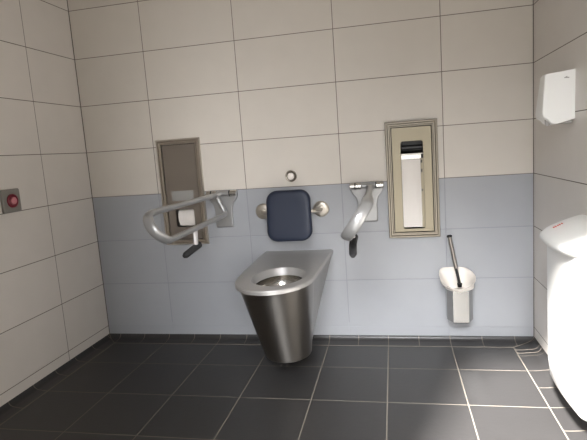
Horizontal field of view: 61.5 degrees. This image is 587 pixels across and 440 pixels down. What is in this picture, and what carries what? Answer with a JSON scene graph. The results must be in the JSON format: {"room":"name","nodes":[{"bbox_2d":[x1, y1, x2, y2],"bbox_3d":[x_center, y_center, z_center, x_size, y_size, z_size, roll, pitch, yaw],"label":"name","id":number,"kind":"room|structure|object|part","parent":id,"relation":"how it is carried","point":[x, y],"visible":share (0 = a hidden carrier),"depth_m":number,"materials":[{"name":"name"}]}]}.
{"room":"public restroom","nodes":[
{"label":"public restroom","id":0,"kind":"room"},
{"bbox_2d":[0,0,108,406],"bbox_3d":[-1.457,-0.357,1.543,0.120,2.500,2.440,-2,8,12],"label":"wall","id":1,"kind":"structure","parent":0,"point":[53,306],"depth_m":2.38,"materials":[{"name":"tile"}]},
{"bbox_2d":[0,188,21,213],"bbox_3d":[-1.239,-0.085,2.174,0.028,0.103,0.103,-2,8,12],"label":"button","id":2,"kind":"object","parent":1,"relation":"attached to","point":[10,201],"visible":1,"depth_m":2.16,"materials":[{"name":"grey"}]},
{"bbox_2d":[0,334,113,423],"bbox_3d":[-1.265,0.851,1.754,0.071,0.028,2.320,-2,8,12],"label":"baseboard","id":3,"kind":"structure","parent":1,"relation":"attached to","point":[23,399],"depth_m":2.35,"materials":[{"name":"tile"}]},
{"bbox_2d":[0,343,567,439],"bbox_3d":[-0.169,0.869,1.537,2.544,0.100,2.560,-2,8,12],"label":"floor","id":4,"kind":"structure","parent":0,"point":[128,391],"depth_m":2.04,"materials":[{"name":"tile"}]},
{"bbox_2d":[68,0,532,335],"bbox_3d":[-0.014,-0.605,2.576,2.544,2.500,0.200,-2,8,12],"label":"wall","id":5,"kind":"structure","parent":0,"point":[268,89],"depth_m":2.49,"materials":[{"name":"tile"}]},
{"bbox_2d":[67,0,109,333],"bbox_3d":[-1.160,-0.557,2.709,0.003,2.472,0.003,-2,8,12],"label":"trim","id":6,"kind":"structure","parent":5,"relation":"attached to","point":[67,0],"depth_m":2.74,"materials":[{"name":"grey"}]},
{"bbox_2d":[155,137,209,244],"bbox_3d":[-0.584,-0.158,2.714,0.246,0.568,0.149,-2,8,12],"label":"dispenser","id":7,"kind":"object","parent":5,"relation":"attached to","point":[180,169],"visible":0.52,"depth_m":2.64,"materials":[{"name":"silver metal"}]},
{"bbox_3d":[-0.596,-0.149,2.656,0.185,0.507,0.010,-2,8,12],"label":"plate","id":8,"kind":"part","parent":7,"relation":"part of","materials":[{"name":"silver metal"}]},
{"bbox_2d":[178,209,194,225],"bbox_3d":[-0.569,-0.020,2.721,0.098,0.102,0.104,-2,8,12],"label":"toilet roll","id":9,"kind":"object","parent":7,"relation":"in","point":[186,217],"visible":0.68,"depth_m":2.68,"materials":[{"name":"white paper"}]},
{"bbox_2d":[143,189,237,257],"bbox_3d":[-0.446,0.022,2.238,0.166,0.245,0.812,-2,8,12],"label":"grab rail","id":10,"kind":"object","parent":5,"relation":"attached to","point":[223,201],"visible":1,"depth_m":2.20,"materials":[{"name":"grey metal"}]},
{"bbox_3d":[-0.456,-0.021,2.212,0.115,0.136,0.770,-2,8,12],"label":"rail","id":11,"kind":"part","parent":10,"relation":"part of","materials":[{"name":"grey metal"}]},
{"bbox_3d":[-0.433,0.073,2.188,0.020,0.083,0.044,-2,8,12],"label":"lever plate","id":12,"kind":"part","parent":10,"relation":"part of","materials":[{"name":"grey metal"}]},
{"bbox_2d":[235,249,332,362],"bbox_3d":[-0.032,0.413,2.254,0.364,0.402,0.739,-2,8,12],"label":"toilet","id":13,"kind":"object","parent":5,"relation":"attached to","point":[281,292],"visible":1,"depth_m":2.09,"materials":[{"name":"silver metal"}]},
{"bbox_2d":[256,275,301,285],"bbox_3d":[-0.053,0.360,2.102,0.240,0.182,0.300,-2,8,12],"label":"basin","id":14,"kind":"object","parent":13,"relation":"in","point":[264,280],"depth_m":2.22,"materials":[{"name":"silver metal"}]},
{"bbox_2d":[0,336,568,439],"bbox_3d":[-0.173,0.805,1.529,2.307,0.031,2.322,-2,8,12],"label":"trim","id":15,"kind":"structure","parent":5,"relation":"attached to","point":[110,336],"depth_m":2.40,"materials":[{"name":"black tile"}]},
{"bbox_2d":[285,170,296,181],"bbox_3d":[-0.014,-0.225,2.527,0.060,0.060,0.010,-2,8,12],"label":"button","id":16,"kind":"object","parent":5,"relation":"attached to","point":[290,176],"visible":1,"depth_m":2.52,"materials":[{"name":"grey metal"}]},
{"bbox_2d":[256,189,328,241],"bbox_3d":[-0.021,-0.028,2.490,0.388,0.252,0.143,-2,8,12],"label":"padded backrest","id":17,"kind":"object","parent":5,"relation":"attached to","point":[288,213],"visible":1,"depth_m":2.43,"materials":[{"name":"dark blue vinyl padding"},{"name":"brushed steel"}]},
{"bbox_2d":[110,333,533,346],"bbox_3d":[0.046,0.636,2.618,2.304,0.028,0.071,-2,8,12],"label":"baseboard","id":18,"kind":"structure","parent":5,"relation":"attached to","point":[380,340],"depth_m":2.58,"materials":[{"name":"tile"}]},
{"bbox_2d":[341,181,383,257],"bbox_3d":[0.293,-0.017,2.084,0.166,0.228,0.812,-2,8,12],"label":"grab rail","id":19,"kind":"object","parent":5,"relation":"attached to","point":[367,194],"visible":1,"depth_m":1.87,"materials":[{"name":"grey metal"}]},
{"bbox_3d":[0.286,-0.046,2.059,0.123,0.148,0.770,-2,8,12],"label":"rail","id":20,"kind":"part","parent":19,"relation":"part of","materials":[{"name":"grey metal"}]},
{"bbox_2d":[385,119,440,237],"bbox_3d":[0.594,-0.205,2.471,0.246,0.570,0.148,-2,8,12],"label":"paper towel dispenser","id":21,"kind":"object","parent":5,"relation":"attached to","point":[414,139],"visible":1,"depth_m":2.41,"materials":[{"name":"grey metal"}]},
{"bbox_2d":[401,159,422,226],"bbox_3d":[0.584,-0.130,2.430,0.090,0.334,0.008,-2,8,12],"label":"paper towel","id":22,"kind":"object","parent":21,"relation":"hanging from","point":[411,169],"visible":1,"depth_m":2.43,"materials":[{"name":"white paper"}]},
{"bbox_3d":[0.582,-0.196,2.412,0.185,0.508,0.010,-2,8,12],"label":"plate","id":23,"kind":"part","parent":21,"relation":"part of","materials":[{"name":"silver metal"}]},
{"bbox_3d":[0.634,-0.132,2.423,0.016,0.342,0.012,-2,8,12],"label":"rail","id":24,"kind":"part","parent":21,"relation":"part of","materials":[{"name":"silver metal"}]},
{"bbox_2d":[439,267,475,322],"bbox_3d":[0.795,0.365,2.382,0.167,0.249,0.151,-2,8,12],"label":"toilet brush holder","id":25,"kind":"object","parent":5,"relation":"attached to","point":[459,300],"visible":0.98,"depth_m":2.37,"materials":[{"name":"white plastic"}]},
{"bbox_2d":[447,235,461,286],"bbox_3d":[0.773,0.196,2.370,0.071,0.253,0.025,4,11,43],"label":"toilet brush","id":26,"kind":"object","parent":25,"relation":"in","point":[449,237],"visible":1,"depth_m":2.36,"materials":[{"name":"silver plastic"}]},
{"bbox_3d":[0.765,0.156,2.369,0.047,0.156,0.019,3,11,41],"label":"steel handle","id":27,"kind":"part","parent":26,"relation":"part of","materials":[{"name":"grey metal"}]},
{"bbox_2d":[533,0,533,335],"bbox_3d":[1.090,-0.650,2.243,0.003,2.472,0.003,-2,8,12],"label":"trim","id":28,"kind":"structure","parent":5,"relation":"attached to","point":[533,0],"depth_m":2.30,"materials":[{"name":"grey"}]},
{"bbox_2d":[534,0,586,354],"bbox_3d":[0.914,-0.455,1.051,0.120,2.500,2.440,-2,8,12],"label":"wall","id":29,"kind":"structure","parent":0,"point":[560,26],"depth_m":1.96,"materials":[{"name":"tile"}]},
{"bbox_2d":[514,337,586,439],"bbox_3d":[0.900,0.761,1.305,0.110,0.028,2.320,-2,8,12],"label":"baseboard","id":30,"kind":"structure","parent":29,"relation":"attached to","point":[537,364],"depth_m":1.95,"materials":[{"name":"tile"}]},
{"bbox_2d":[535,69,575,125],"bbox_3d":[0.955,-0.444,1.810,0.108,0.192,0.106,-2,8,12],"label":"soap dispenser","id":31,"kind":"object","parent":29,"relation":"attached to","point":[556,93],"visible":1,"depth_m":1.76,"materials":[{"name":"white plastic"}]},
{"bbox_3d":[0.967,-0.362,1.817,0.088,0.026,0.080,-2,8,12],"label":"spout","id":32,"kind":"part","parent":31,"relation":"part of","materials":[{"name":"grey plastic"}]},
{"bbox_2d":[539,215,586,420],"bbox_3d":[0.935,0.302,1.663,0.150,0.614,0.411,-2,8,12],"label":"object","id":33,"kind":"object","parent":29,"relation":"attached to","point":[565,240],"visible":1,"depth_m":1.58,"materials":[{"name":"white plastic"}]},
{"bbox_3d":[0.917,0.044,1.630,0.150,0.092,0.404,-2,8,12],"label":"lid","id":34,"kind":"part","parent":33,"relation":"part of","materials":[{"name":"white plastic"}]}
]}

